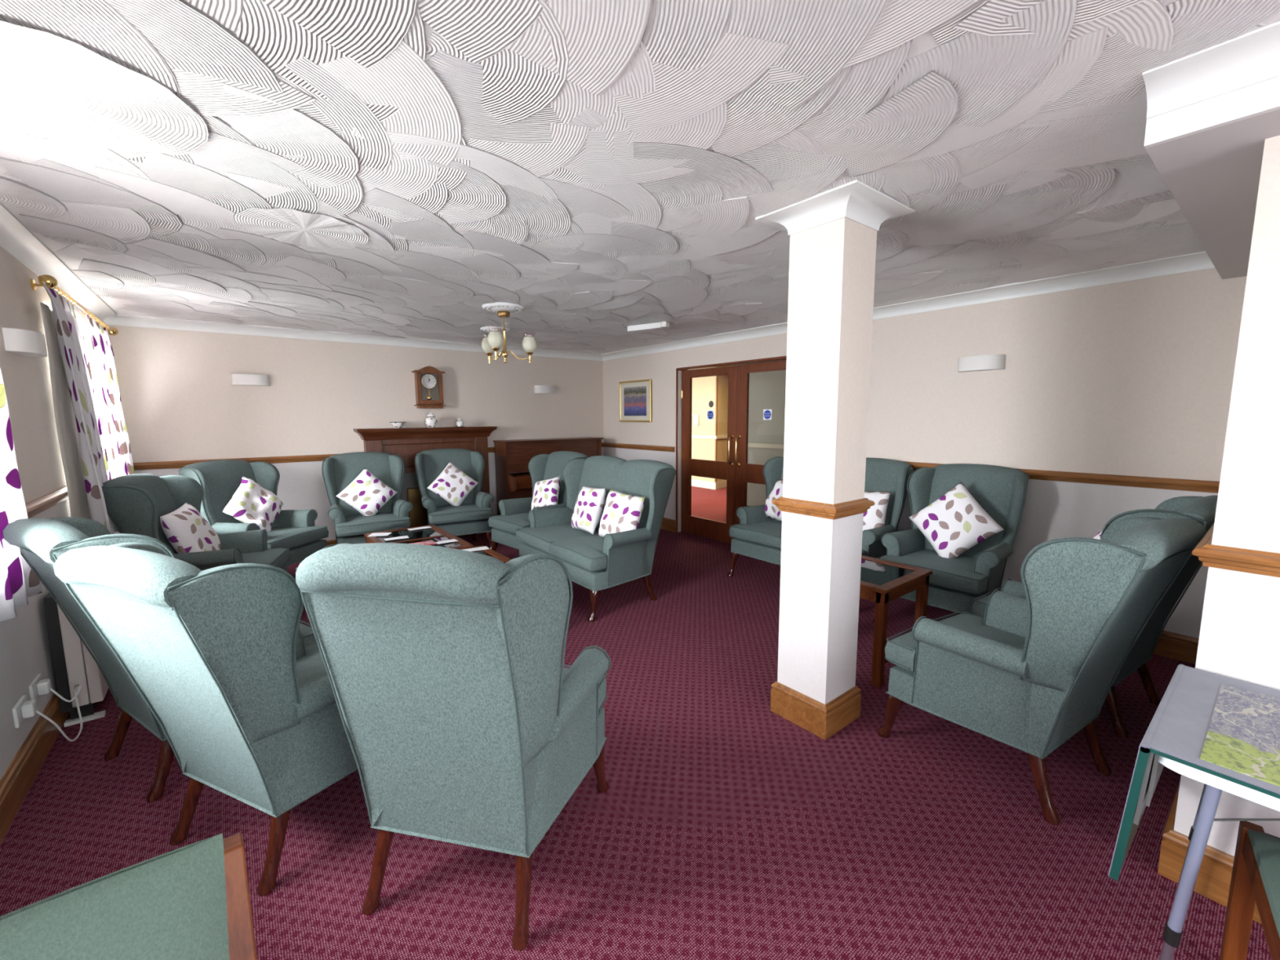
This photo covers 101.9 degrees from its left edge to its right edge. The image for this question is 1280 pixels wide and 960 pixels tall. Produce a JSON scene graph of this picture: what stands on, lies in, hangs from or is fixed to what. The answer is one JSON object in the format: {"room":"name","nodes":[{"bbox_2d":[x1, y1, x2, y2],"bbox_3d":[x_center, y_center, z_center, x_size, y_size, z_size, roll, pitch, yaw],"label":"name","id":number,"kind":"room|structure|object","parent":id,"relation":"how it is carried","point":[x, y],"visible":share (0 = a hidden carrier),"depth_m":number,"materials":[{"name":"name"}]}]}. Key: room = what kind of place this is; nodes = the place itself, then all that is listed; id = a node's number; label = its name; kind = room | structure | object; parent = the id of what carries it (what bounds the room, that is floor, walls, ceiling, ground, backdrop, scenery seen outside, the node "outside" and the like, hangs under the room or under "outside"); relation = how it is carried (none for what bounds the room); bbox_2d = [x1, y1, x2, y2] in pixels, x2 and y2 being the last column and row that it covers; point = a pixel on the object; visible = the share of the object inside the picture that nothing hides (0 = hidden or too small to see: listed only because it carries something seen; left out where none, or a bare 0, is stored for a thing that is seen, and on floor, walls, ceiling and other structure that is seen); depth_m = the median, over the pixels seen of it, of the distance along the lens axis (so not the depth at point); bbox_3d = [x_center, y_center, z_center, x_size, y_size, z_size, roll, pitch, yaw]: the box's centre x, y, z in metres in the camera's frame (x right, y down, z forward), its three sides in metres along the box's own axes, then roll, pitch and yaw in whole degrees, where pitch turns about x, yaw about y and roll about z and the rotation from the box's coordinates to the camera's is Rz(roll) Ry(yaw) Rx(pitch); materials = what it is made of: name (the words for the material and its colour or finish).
{"room":"care facility","nodes":[
{"label":"care facility","id":0,"kind":"room"},
{"bbox_2d":[0,246,119,779],"bbox_3d":[-1.774,0.171,0.771,0.300,2.520,10.173,-6,9,-38],"label":"wall","id":1,"kind":"structure","parent":0,"point":[25,649],"depth_m":2.54,"materials":[{"name":"beige paint"}]},
{"bbox_2d":[1,327,47,356],"bbox_3d":[-3.014,-0.673,2.564,0.100,0.104,0.310,-6,9,-38],"label":"wall light","id":2,"kind":"object","parent":1,"relation":"attached to","point":[25,343],"visible":1,"depth_m":2.47,"materials":[{"name":"white"}]},
{"bbox_2d":[12,694,37,728],"bbox_3d":[-2.585,0.968,2.189,0.048,0.086,0.144,-6,9,-38],"label":"wall socket","id":3,"kind":"object","parent":1,"relation":"attached to","point":[24,708],"visible":1,"depth_m":2.17,"materials":[{"name":"white plastic"}]},
{"bbox_2d":[35,684,82,742],"bbox_3d":[-2.663,1.081,2.397,0.082,0.248,0.412,-5,8,-32],"label":"power cable","id":4,"kind":"object","parent":3,"relation":"hanging from","point":[75,697],"visible":1,"depth_m":2.42,"materials":[{"name":"white plastic"}]},
{"bbox_2d":[0,688,69,844],"bbox_3d":[-1.641,1.329,1.015,0.022,0.160,9.773,-6,9,-38],"label":"baseboard","id":5,"kind":"structure","parent":1,"relation":"attached to","point":[16,781],"depth_m":2.15,"materials":[{"name":"brown wood"}]},
{"bbox_2d":[28,673,51,701],"bbox_3d":[-2.728,0.947,2.369,0.048,0.086,0.144,-6,9,-38],"label":"wall socket","id":6,"kind":"object","parent":1,"relation":"attached to","point":[38,687],"visible":0.88,"depth_m":2.35,"materials":[{"name":"white plastic"}]},
{"bbox_2d":[25,486,68,518],"bbox_3d":[-3.061,0.124,2.673,0.036,0.070,1.300,-6,9,-38],"label":"trim","id":7,"kind":"structure","parent":1,"relation":"attached to","point":[37,506],"depth_m":2.67,"materials":[{"name":"brown wood"}]},
{"bbox_2d":[0,202,116,321],"bbox_3d":[-1.619,-0.958,0.760,0.112,0.090,9.773,-6,9,-38],"label":"crown molding","id":8,"kind":"structure","parent":1,"relation":"attached to","point":[16,239],"depth_m":2.87,"materials":[{"name":"white paint"}]},
{"bbox_2d":[30,274,118,335],"bbox_3d":[-3.866,-1.169,3.598,0.120,0.072,2.116,-6,9,-38],"label":"curtain rod","id":9,"kind":"object","parent":1,"relation":"attached to","point":[112,331],"visible":0.76,"depth_m":2.98,"materials":[{"name":"gold metal"}]},
{"bbox_2d":[37,275,118,533],"bbox_3d":[-3.346,-0.372,3.107,0.146,1.483,0.824,-6,9,-38],"label":"curtain","id":10,"kind":"object","parent":9,"relation":"hanging from","point":[85,460],"visible":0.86,"depth_m":3.10,"materials":[{"name":"white fabric"}]},
{"bbox_2d":[82,311,134,479],"bbox_3d":[-4.163,-0.595,4.093,0.096,1.273,1.213,-6,9,-38],"label":"curtain","id":11,"kind":"object","parent":9,"relation":"hanging from","point":[106,388],"visible":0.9,"depth_m":3.90,"materials":[{"name":"white fabric"}]},
{"bbox_3d":[-1.984,-0.888,1.241,0.120,0.072,2.096,-6,9,-38],"label":"curtain rod","id":12,"kind":"object","parent":1,"relation":"attached to","visible":0},
{"bbox_2d":[0,368,42,621],"bbox_3d":[-2.512,-0.228,1.985,0.071,1.503,0.813,-6,9,-38],"label":"curtain","id":13,"kind":"object","parent":12,"relation":"hanging from","point":[18,581],"visible":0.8,"depth_m":2.10,"materials":[{"name":"white fabric"}]},
{"bbox_2d":[103,324,604,540],"bbox_3d":[-2.685,-0.515,6.371,5.284,2.520,0.200,-6,9,-38],"label":"wall","id":14,"kind":"structure","parent":0,"point":[180,402],"depth_m":5.55,"materials":[{"name":"beige paint"}]},
{"bbox_2d":[230,373,269,386],"bbox_3d":[-3.878,-0.997,5.167,0.310,0.104,0.100,-6,9,-38],"label":"wall light","id":15,"kind":"object","parent":14,"relation":"attached to","point":[236,379],"visible":1,"depth_m":5.12,"materials":[{"name":"white"}]},
{"bbox_2d":[102,313,602,360],"bbox_3d":[-2.595,-1.613,6.112,5.284,0.090,0.112,-6,9,-38],"label":"crown molding","id":16,"kind":"structure","parent":14,"relation":"attached to","point":[118,319],"depth_m":5.44,"materials":[{"name":"white paint"}]},
{"bbox_2d":[133,442,604,470],"bbox_3d":[-2.611,-0.327,6.301,5.284,0.070,0.036,-6,9,-38],"label":"trim","id":17,"kind":"structure","parent":14,"relation":"attached to","point":[273,460],"depth_m":5.25,"materials":[{"name":"brown wood"}]},
{"bbox_2d":[411,365,445,408],"bbox_3d":[-2.526,-1.108,6.219,0.357,0.496,0.122,-6,9,-38],"label":"wall clock","id":18,"kind":"object","parent":14,"relation":"attached to","point":[428,386],"visible":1,"depth_m":6.22,"materials":[{"name":"brown wood"}]},
{"bbox_2d":[533,385,555,393],"bbox_3d":[-1.300,-1.255,7.195,0.310,0.104,0.100,-6,9,-38],"label":"wall light","id":19,"kind":"object","parent":14,"relation":"attached to","point":[538,388],"visible":1,"depth_m":7.13,"materials":[{"name":"white"}]},
{"bbox_2d":[0,485,1271,959],"bbox_3d":[1.730,0.761,6.356,12.579,0.060,14.400,-6,9,-38],"label":"floor","id":20,"kind":"structure","parent":0,"point":[723,828],"depth_m":1.89,"materials":[{"name":"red carpet"}]},
{"bbox_2d":[43,593,108,727],"bbox_3d":[-3.045,0.845,2.880,0.151,0.680,0.790,-6,9,-38],"label":"heater","id":21,"kind":"object","parent":20,"relation":"on","point":[73,664],"visible":0.28,"depth_m":2.57,"materials":[{"name":"white metal"}]},
{"bbox_2d":[0,832,257,959],"bbox_3d":[-0.603,1.001,0.470,0.510,0.933,0.545,-6,9,-41],"label":"dining chair","id":22,"kind":"object","parent":20,"relation":"on","point":[192,901],"visible":1,"depth_m":0.67,"materials":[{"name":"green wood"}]},
{"bbox_2d":[2,516,316,802],"bbox_3d":[-2.050,0.675,2.345,0.778,1.137,0.887,4,8,30],"label":"chair","id":23,"kind":"object","parent":20,"relation":"on","point":[42,541],"visible":0.36,"depth_m":2.10,"materials":[{"name":"teal fabric"}]},
{"bbox_2d":[298,622,316,646],"bbox_3d":[-1.981,0.787,2.475,0.664,0.122,0.578,4,8,30],"label":"seat cushion","id":24,"kind":"object","parent":23,"relation":"on","point":[307,632],"depth_m":2.51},
{"bbox_2d":[101,473,291,572],"bbox_3d":[-3.088,0.512,3.712,0.887,1.137,0.778,-3,8,-22],"label":"chair","id":25,"kind":"object","parent":20,"relation":"on","point":[135,503],"visible":0.39,"depth_m":3.50,"materials":[{"name":"teal fabric"}]},
{"bbox_2d":[160,502,221,553],"bbox_3d":[-3.143,0.397,3.654,0.252,0.438,0.460,-4,8,-26],"label":"cushion","id":26,"kind":"object","parent":25,"relation":"on","point":[184,527],"visible":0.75,"depth_m":3.52,"materials":[{"name":"white fabric"}]},
{"bbox_2d":[240,547,290,568],"bbox_3d":[-2.962,0.632,3.778,0.578,0.122,0.664,-3,8,-22],"label":"seat cushion","id":27,"kind":"object","parent":25,"relation":"on","point":[278,557],"depth_m":3.92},
{"bbox_2d":[53,542,360,896],"bbox_3d":[-1.348,0.723,1.923,0.778,1.137,0.887,3,8,23],"label":"chair","id":28,"kind":"object","parent":20,"relation":"on","point":[249,712],"visible":0.85,"depth_m":1.61,"materials":[{"name":"teal fabric"}]},
{"bbox_2d":[296,643,327,687],"bbox_3d":[-1.294,0.834,2.061,0.664,0.122,0.578,3,8,23],"label":"seat cushion","id":29,"kind":"object","parent":28,"relation":"on","point":[310,667],"depth_m":2.15,"materials":[{"name":"fabric"}]},
{"bbox_2d":[177,459,328,566],"bbox_3d":[-3.446,0.392,4.700,0.887,1.137,0.778,1,7,9],"label":"chair","id":30,"kind":"object","parent":20,"relation":"on","point":[295,530],"visible":0.51,"depth_m":4.65,"materials":[{"name":"teal fabric"}]},
{"bbox_2d":[222,475,283,532],"bbox_3d":[-3.468,0.248,4.688,0.281,0.577,0.598,-1,7,-8],"label":"cushion","id":31,"kind":"object","parent":30,"relation":"on","point":[251,503],"visible":0.91,"depth_m":4.61,"materials":[{"name":"white fabric"}]},
{"bbox_2d":[266,525,328,549],"bbox_3d":[-3.313,0.521,4.694,0.578,0.122,0.664,1,7,9],"label":"seat cushion","id":32,"kind":"object","parent":30,"relation":"on","point":[293,537],"depth_m":4.68,"materials":[{"name":"fabric"}]},
{"bbox_2d":[321,451,412,544],"bbox_3d":[-2.849,0.295,5.453,0.778,1.137,0.887,-5,8,-33],"label":"chair","id":33,"kind":"object","parent":20,"relation":"on","point":[339,471],"visible":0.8,"depth_m":5.45,"materials":[{"name":"teal fabric"}]},
{"bbox_2d":[336,467,397,515],"bbox_3d":[-2.861,0.148,5.452,0.551,0.545,0.244,-2,7,-15],"label":"cushion","id":34,"kind":"object","parent":33,"relation":"on","point":[366,493],"visible":0.99,"depth_m":5.39,"materials":[{"name":"white fabric"}]},
{"bbox_2d":[335,512,410,537],"bbox_3d":[-2.774,0.436,5.358,0.664,0.122,0.578,-5,8,-33],"label":"seat cushion","id":35,"kind":"object","parent":33,"relation":"on","point":[353,524],"depth_m":5.16,"materials":[{"name":"fabric"}]},
{"bbox_2d":[364,524,473,549],"bbox_3d":[-1.966,0.744,4.585,0.628,0.450,1.100,-6,9,-38],"label":"coffee table","id":36,"kind":"object","parent":20,"relation":"on","point":[435,534],"visible":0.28,"depth_m":4.65,"materials":[{"name":"red wood"}]},
{"bbox_2d":[353,426,497,536],"bbox_3d":[-2.517,0.060,6.312,1.605,1.390,0.218,-6,9,-38],"label":"surround","id":37,"kind":"object","parent":20,"relation":"on","point":[405,442],"visible":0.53,"depth_m":6.17,"materials":[{"name":"brown wood"}]},
{"bbox_2d":[353,426,497,439],"bbox_3d":[-2.518,-0.565,6.232,1.605,0.130,0.212,-6,9,-38],"label":"mantel shelf","id":38,"kind":"object","parent":37,"relation":"attached to","point":[437,433],"depth_m":6.16,"materials":[{"name":"brown wood"}]},
{"bbox_2d":[425,411,437,427],"bbox_3d":[-2.493,-0.723,6.200,0.136,0.190,0.136,-6,9,-38],"label":"ginger jar","id":39,"kind":"object","parent":37,"relation":"on","point":[431,421],"visible":1,"depth_m":6.16,"materials":[{"name":"white ceramic"}]},
{"bbox_2d":[295,542,610,951],"bbox_3d":[-0.537,0.716,1.748,0.765,1.186,0.820,1,7,12],"label":"chair","id":40,"kind":"object","parent":20,"relation":"on","point":[464,719],"visible":1,"depth_m":1.45,"materials":[{"name":"teal fabric"}]},
{"bbox_2d":[559,667,606,709],"bbox_3d":[-0.511,0.834,1.876,0.664,0.128,0.578,1,7,12],"label":"seat cushion","id":41,"kind":"object","parent":40,"relation":"on","point":[597,697],"depth_m":1.93,"materials":[{"name":"fabric"}]},
{"bbox_2d":[414,448,493,549],"bbox_3d":[-2.145,0.223,6.005,0.778,1.137,0.887,-4,8,-30],"label":"chair","id":42,"kind":"object","parent":20,"relation":"on","point":[472,516],"visible":0.76,"depth_m":5.96,"materials":[{"name":"teal fabric"}]},
{"bbox_2d":[426,461,479,506],"bbox_3d":[-2.157,0.061,6.005,0.553,0.544,0.244,-2,7,-13],"label":"cushion","id":43,"kind":"object","parent":42,"relation":"on","point":[452,485],"visible":1,"depth_m":5.94,"materials":[{"name":"white fabric"}]},
{"bbox_2d":[428,503,492,524],"bbox_3d":[-2.078,0.364,5.905,0.664,0.122,0.578,-4,8,-30],"label":"seat cushion","id":44,"kind":"object","parent":42,"relation":"on","point":[443,513],"depth_m":5.71,"materials":[{"name":"fabric"}]},
{"bbox_2d":[461,545,511,563],"bbox_3d":[-1.209,0.845,3.749,0.628,0.446,1.120,-6,9,-38],"label":"coffee table","id":45,"kind":"object","parent":20,"relation":"on","point":[489,552],"visible":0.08,"depth_m":4.09,"materials":[{"name":"red wood"}]},
{"bbox_2d":[488,450,588,551],"bbox_3d":[-1.050,0.286,5.443,0.887,1.137,0.778,-7,10,-44],"label":"chair","id":46,"kind":"object","parent":20,"relation":"on","point":[513,512],"visible":0.45,"depth_m":5.48,"materials":[{"name":"teal fabric"}]},
{"bbox_2d":[488,512,529,533],"bbox_3d":[-1.145,0.425,5.365,0.578,0.122,0.664,-7,10,-44],"label":"seat cushion","id":47,"kind":"object","parent":46,"relation":"on","point":[506,522],"depth_m":5.22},
{"bbox_2d":[531,475,559,510],"bbox_3d":[-0.982,0.171,5.383,0.455,0.438,0.222,5,9,38],"label":"cushion","id":48,"kind":"object","parent":46,"relation":"on","point":[546,492],"visible":0.78,"depth_m":5.30,"materials":[{"name":"white fabric"}]},
{"bbox_2d":[493,436,603,515],"bbox_3d":[-1.165,0.048,7.119,1.490,1.213,0.570,-6,9,-38],"label":"upright piano","id":49,"kind":"object","parent":20,"relation":"on","point":[515,455],"visible":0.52,"depth_m":6.77,"materials":[{"name":"brown wood"}]},
{"bbox_2d":[515,455,675,622],"bbox_3d":[-0.423,0.395,4.538,0.887,1.137,1.409,-6,9,-38],"label":"settee","id":50,"kind":"object","parent":20,"relation":"on","point":[596,563],"visible":0.88,"depth_m":4.24,"materials":[{"name":"teal fabric"}]},
{"bbox_2d":[515,523,598,553],"bbox_3d":[-0.727,0.502,4.722,0.578,0.122,0.653,-6,9,-38],"label":"seat cushion","id":51,"kind":"object","parent":50,"relation":"on","point":[539,536],"depth_m":4.59,"materials":[{"name":"fabric"}]},
{"bbox_2d":[548,533,607,571],"bbox_3d":[-0.330,0.562,4.220,0.578,0.122,0.653,-6,9,-38],"label":"seat cushion","id":52,"kind":"object","parent":50,"relation":"on","point":[587,552],"depth_m":4.05,"materials":[{"name":"fabric"}]},
{"bbox_2d":[571,484,605,534],"bbox_3d":[-0.460,0.255,4.595,0.227,0.405,0.413,-6,9,-38],"label":"cushion","id":53,"kind":"object","parent":50,"relation":"on","point":[590,502],"visible":1,"depth_m":4.47,"materials":[{"name":"white fabric"}]},
{"bbox_2d":[597,488,644,537],"bbox_3d":[-0.157,0.301,4.212,0.442,0.416,0.218,6,9,41],"label":"cushion","id":54,"kind":"object","parent":50,"relation":"on","point":[622,512],"visible":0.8,"depth_m":4.13,"materials":[{"name":"white fabric"}]},
{"bbox_2d":[727,456,913,576],"bbox_3d":[1.561,0.373,4.619,0.887,1.137,1.409,-6,9,-37],"label":"settee","id":55,"kind":"object","parent":20,"relation":"on","point":[757,535],"visible":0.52,"depth_m":4.50,"materials":[{"name":"fabric"}]},
{"bbox_2d":[728,520,782,548],"bbox_3d":[1.260,0.480,4.809,0.578,0.122,0.653,-6,9,-37],"label":"seat cushion","id":56,"kind":"object","parent":55,"relation":"on","point":[767,534],"depth_m":4.70,"materials":[{"name":"fabric"}]},
{"bbox_2d":[764,478,782,521],"bbox_3d":[1.373,0.212,4.885,0.222,0.418,0.425,-3,8,-24],"label":"cushion","id":57,"kind":"object","parent":55,"relation":"on","point":[771,511],"visible":0.3,"depth_m":4.95,"materials":[{"name":"white fabric"}]},
{"bbox_2d":[862,491,890,530],"bbox_3d":[1.828,0.281,4.280,0.406,0.405,0.234,6,9,40],"label":"cushion","id":58,"kind":"object","parent":55,"relation":"on","point":[874,517],"visible":0.3,"depth_m":4.15,"materials":[{"name":"white fabric"}]},
{"bbox_2d":[859,555,932,688],"bbox_3d":[1.377,0.830,3.242,0.588,0.570,0.580,-6,9,-38],"label":"side table","id":59,"kind":"object","parent":20,"relation":"on","point":[882,582],"visible":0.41,"depth_m":2.96,"materials":[{"name":"red wood"}]},
{"bbox_2d":[872,463,1029,622],"bbox_3d":[2.249,0.476,3.751,0.887,1.137,0.778,-6,9,-38],"label":"chair","id":60,"kind":"object","parent":20,"relation":"on","point":[954,584],"visible":0.69,"depth_m":3.68,"materials":[{"name":"teal fabric"}]},
{"bbox_2d":[880,549,986,595],"bbox_3d":[2.144,0.614,3.684,0.578,0.122,0.664,-6,9,-38],"label":"seat cushion","id":61,"kind":"object","parent":60,"relation":"on","point":[959,573],"depth_m":3.48,"materials":[{"name":"fabric"}]},
{"bbox_2d":[909,481,1004,558],"bbox_3d":[2.258,0.310,3.737,0.264,0.588,0.597,-3,8,-21],"label":"cushion","id":62,"kind":"object","parent":60,"relation":"on","point":[955,522],"visible":0.99,"depth_m":3.67,"materials":[{"name":"white fabric"}]},
{"bbox_2d":[876,516,1207,825],"bbox_3d":[1.633,0.670,2.207,0.778,1.137,0.887,-5,8,-31],"label":"chair","id":63,"kind":"object","parent":20,"relation":"on","point":[1033,673],"visible":0.99,"depth_m":1.97,"materials":[{"name":"teal fabric"}]},
{"bbox_2d":[884,613,1026,671],"bbox_3d":[1.564,0.784,2.336,0.664,0.122,0.578,-5,8,-31],"label":"seat cushion","id":64,"kind":"object","parent":63,"relation":"on","point":[903,651],"depth_m":2.35,"materials":[{"name":"fabric"}]},
{"bbox_2d":[972,495,1217,737],"bbox_3d":[2.367,0.603,2.721,0.778,1.137,0.887,-5,8,-32],"label":"chair","id":65,"kind":"object","parent":20,"relation":"on","point":[1201,509],"visible":0.23,"depth_m":2.54,"materials":[{"name":"teal fabric"}]},
{"bbox_2d":[972,590,1000,617],"bbox_3d":[2.296,0.716,2.849,0.664,0.122,0.578,-5,8,-32],"label":"seat cushion","id":66,"kind":"object","parent":65,"relation":"on","point":[979,606],"depth_m":2.89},
{"bbox_2d":[1153,753,1279,959],"bbox_3d":[1.644,1.002,1.246,0.628,0.716,0.598,-6,9,-38],"label":"folding table","id":67,"kind":"object","parent":20,"relation":"on","point":[1198,836],"visible":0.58,"depth_m":1.23,"materials":[{"name":"metal"}]},
{"bbox_2d":[1107,664,1279,881],"bbox_3d":[1.629,0.819,1.239,0.643,0.376,0.633,-6,9,-38],"label":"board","id":68,"kind":"object","parent":67,"relation":"on","point":[1228,728],"visible":1,"depth_m":1.28,"materials":[{"name":"teal"}]},
{"bbox_2d":[1218,821,1279,959],"bbox_3d":[1.627,0.912,1.010,0.545,0.952,0.510,6,10,42],"label":"dining chair","id":69,"kind":"object","parent":20,"relation":"on","point":[1255,873],"visible":0.97,"depth_m":1.31,"materials":[{"name":"red wood"}]},
{"bbox_2d":[0,0,1279,354],"bbox_3d":[0.367,-1.242,2.313,5.784,0.118,10.173,-6,9,-38],"label":"ceiling","id":70,"kind":"structure","parent":0,"point":[404,169],"depth_m":1.75,"materials":[{"name":"white paint"}]},
{"bbox_2d":[480,326,510,333],"bbox_3d":[-1.489,-1.542,5.352,0.300,0.046,0.300,-6,9,-38],"label":"ceiling rose","id":71,"kind":"object","parent":70,"relation":"attached to","point":[486,329],"visible":0.59,"depth_m":5.27,"materials":[{"name":"white paint"}]},
{"bbox_2d":[481,302,524,313],"bbox_3d":[-1.127,-1.413,4.289,0.340,0.046,0.340,-6,9,-38],"label":"ceiling rose","id":72,"kind":"object","parent":70,"relation":"attached to","point":[495,307],"visible":0.81,"depth_m":4.21,"materials":[{"name":"white paint"}]},
{"bbox_2d":[481,311,537,364],"bbox_3d":[-1.120,-1.188,4.354,0.466,0.416,0.468,-6,9,-38],"label":"chandelier","id":73,"kind":"object","parent":72,"relation":"hanging from","point":[495,340],"visible":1,"depth_m":4.32,"materials":[{"name":"gold metal"}]},
{"bbox_2d":[627,321,669,332],"bbox_3d":[0.079,-1.510,5.120,0.455,0.055,0.070,4,8,33],"label":"emergency light","id":74,"kind":"object","parent":70,"relation":"attached to","point":[661,325],"visible":1,"depth_m":5.08,"materials":[{"name":"white paint"}]},
{"bbox_2d":[1142,21,1279,119],"bbox_3d":[2.487,-0.894,0.045,0.112,0.090,3.545,-6,9,-38],"label":"crown molding","id":75,"kind":"structure","parent":70,"relation":"attached to","point":[1251,58],"depth_m":1.33,"materials":[{"name":"white paint"}]},
{"bbox_2d":[1143,75,1279,148],"bbox_3d":[2.539,-0.871,0.089,0.021,0.175,3.545,-6,9,-38],"label":"beam","id":76,"kind":"structure","parent":70,"relation":"attached to","point":[1263,97],"depth_m":1.36,"materials":[{"name":"white paint"}]},
{"bbox_2d":[691,374,728,482],"bbox_3d":[1.750,-1.272,12.775,3.110,2.400,3.260,-6,9,-38],"label":"wall","id":77,"kind":"structure","parent":0,"point":[704,388],"depth_m":10.78,"materials":[{"name":"yellow paint"}]},
{"bbox_2d":[691,479,726,489],"bbox_3d":[1.758,-0.153,12.899,3.136,0.150,3.287,-6,9,-38],"label":"baseboard","id":78,"kind":"structure","parent":77,"relation":"attached to","point":[700,483],"depth_m":10.90,"materials":[{"name":"beige paint"}]},
{"bbox_2d":[691,435,727,439],"bbox_3d":[1.753,-1.140,12.769,3.149,0.060,3.301,-6,9,-38],"label":"trim","id":79,"kind":"structure","parent":77,"relation":"attached to","point":[692,436],"depth_m":10.78,"materials":[{"name":"beige paint"}]},
{"bbox_2d":[714,375,717,482],"bbox_3d":[1.548,-1.070,10.541,0.032,2.250,0.027,-6,9,-38],"label":"trim","id":80,"kind":"structure","parent":77,"relation":"attached to","point":[716,400],"depth_m":10.51,"materials":[{"name":"brown wood"}]},
{"bbox_2d":[736,364,786,506],"bbox_3d":[2.844,-0.504,6.510,0.240,2.400,4.290,-6,9,-38],"label":"wall","id":81,"kind":"structure","parent":0,"point":[766,388],"depth_m":7.58,"materials":[{"name":"beige paint"}]},
{"bbox_2d":[747,443,783,448],"bbox_3d":[2.739,-0.364,6.443,0.030,0.060,4.290,-6,9,-38],"label":"trim","id":82,"kind":"structure","parent":81,"relation":"attached to","point":[749,445],"depth_m":7.55,"materials":[{"name":"beige paint"}]},
{"bbox_2d":[755,179,915,740],"bbox_3d":[0.886,-0.011,2.503,0.492,2.426,0.496,-6,9,-38],"label":"pillar","id":83,"kind":"structure","parent":0,"point":[823,504],"depth_m":2.39,"materials":[{"name":"white paint"}]},
{"bbox_2d":[602,267,1247,638],"bbox_3d":[1.536,-0.428,5.464,0.200,2.520,6.873,-6,9,-38],"label":"wall","id":84,"kind":"structure","parent":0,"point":[1134,377],"depth_m":3.58,"materials":[{"name":"beige paint"}]},
{"bbox_2d":[618,378,652,422],"bbox_3d":[-0.071,-1.096,7.235,0.027,0.576,0.724,-6,9,-38],"label":"framed picture","id":85,"kind":"object","parent":84,"relation":"attached to","point":[635,396],"visible":1,"depth_m":7.21,"materials":[{"name":"paper"}]},
{"bbox_2d":[623,386,646,415],"bbox_3d":[-0.071,-1.096,7.235,0.001,0.400,0.510,-6,9,-38],"label":"painting","id":86,"kind":"object","parent":85,"relation":"attached to","point":[634,397],"depth_m":7.23},
{"bbox_2d":[603,442,675,452],"bbox_3d":[-0.065,-0.466,7.304,0.036,0.070,1.613,-6,9,-38],"label":"trim","id":87,"kind":"structure","parent":84,"relation":"attached to","point":[660,448],"depth_m":7.20,"materials":[{"name":"brown wood"}]},
{"bbox_2d":[660,517,676,532],"bbox_3d":[-0.013,0.526,7.436,0.092,0.160,1.655,-6,9,-38],"label":"baseboard","id":88,"kind":"structure","parent":84,"relation":"attached to","point":[668,524],"depth_m":6.86,"materials":[{"name":"brown wood"}]},
{"bbox_2d":[675,355,786,532],"bbox_3d":[1.092,-0.284,5.992,0.139,2.110,1.860,-6,9,-38],"label":"doorway","id":89,"kind":"structure","parent":84,"relation":"attached to","point":[782,357],"depth_m":6.54,"materials":[{"name":"brown wood"}]},
{"bbox_2d":[677,370,681,532],"bbox_3d":[0.510,-0.350,6.679,0.053,2.080,0.006,-6,9,-38],"label":"door frame","id":90,"kind":"structure","parent":89,"relation":"attached to","point":[679,459],"depth_m":6.68,"materials":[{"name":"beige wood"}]},
{"bbox_2d":[680,365,737,543],"bbox_3d":[0.810,-0.310,6.335,0.114,2.076,0.911,-6,9,-38],"label":"door","id":91,"kind":"structure","parent":89,"relation":"attached to","point":[708,528],"depth_m":6.34,"materials":[{"name":"brown wood"}]},
{"bbox_2d":[734,360,786,524],"bbox_3d":[1.373,-0.226,5.631,0.114,2.076,0.886,-6,9,-38],"label":"door","id":92,"kind":"structure","parent":89,"relation":"attached to","point":[745,473],"depth_m":5.85,"materials":[{"name":"brown wood"}]},
{"bbox_2d":[600,250,1214,360],"bbox_3d":[1.331,-1.539,5.326,0.112,0.090,6.228,-6,9,-38],"label":"crown molding","id":93,"kind":"structure","parent":84,"relation":"attached to","point":[1198,260],"depth_m":3.74,"materials":[{"name":"white paint"}]},
{"bbox_2d":[957,354,1005,372],"bbox_3d":[2.538,-0.874,3.887,0.100,0.104,0.310,-6,9,-38],"label":"wall light","id":94,"kind":"object","parent":84,"relation":"attached to","point":[994,362],"visible":1,"depth_m":3.83,"materials":[{"name":"white"}]},
{"bbox_2d":[902,461,1219,493],"bbox_3d":[2.527,-0.080,4.059,0.036,0.070,2.930,-6,9,-38],"label":"trim","id":95,"kind":"structure","parent":84,"relation":"attached to","point":[1200,486],"depth_m":3.34,"materials":[{"name":"brown wood"}]},
{"bbox_2d":[1173,135,1279,856],"bbox_3d":[3.708,0.235,1.016,2.385,2.270,3.330,-6,9,-38],"label":"wall","id":96,"kind":"structure","parent":0,"point":[1239,636],"depth_m":1.51,"materials":[{"name":"white paint"}]},
{"bbox_2d":[1152,630,1262,924],"bbox_3d":[2.680,1.150,2.264,2.207,0.160,6.180,-6,9,-38],"label":"baseboard","id":97,"kind":"structure","parent":96,"relation":"attached to","point":[1213,881],"depth_m":1.68,"materials":[{"name":"brown wood"}]},
{"bbox_2d":[1145,109,1279,279],"bbox_3d":[3.479,-0.968,0.829,2.380,0.175,3.545,-6,9,-38],"label":"beam","id":98,"kind":"structure","parent":96,"relation":"attached to","point":[1213,175],"depth_m":1.69,"materials":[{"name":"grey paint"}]},
{"bbox_2d":[1191,522,1279,577],"bbox_3d":[3.574,0.292,1.003,2.221,0.070,3.266,-6,9,-38],"label":"trim","id":99,"kind":"structure","parent":96,"relation":"attached to","point":[1233,558],"depth_m":1.53,"materials":[{"name":"brown wood"}]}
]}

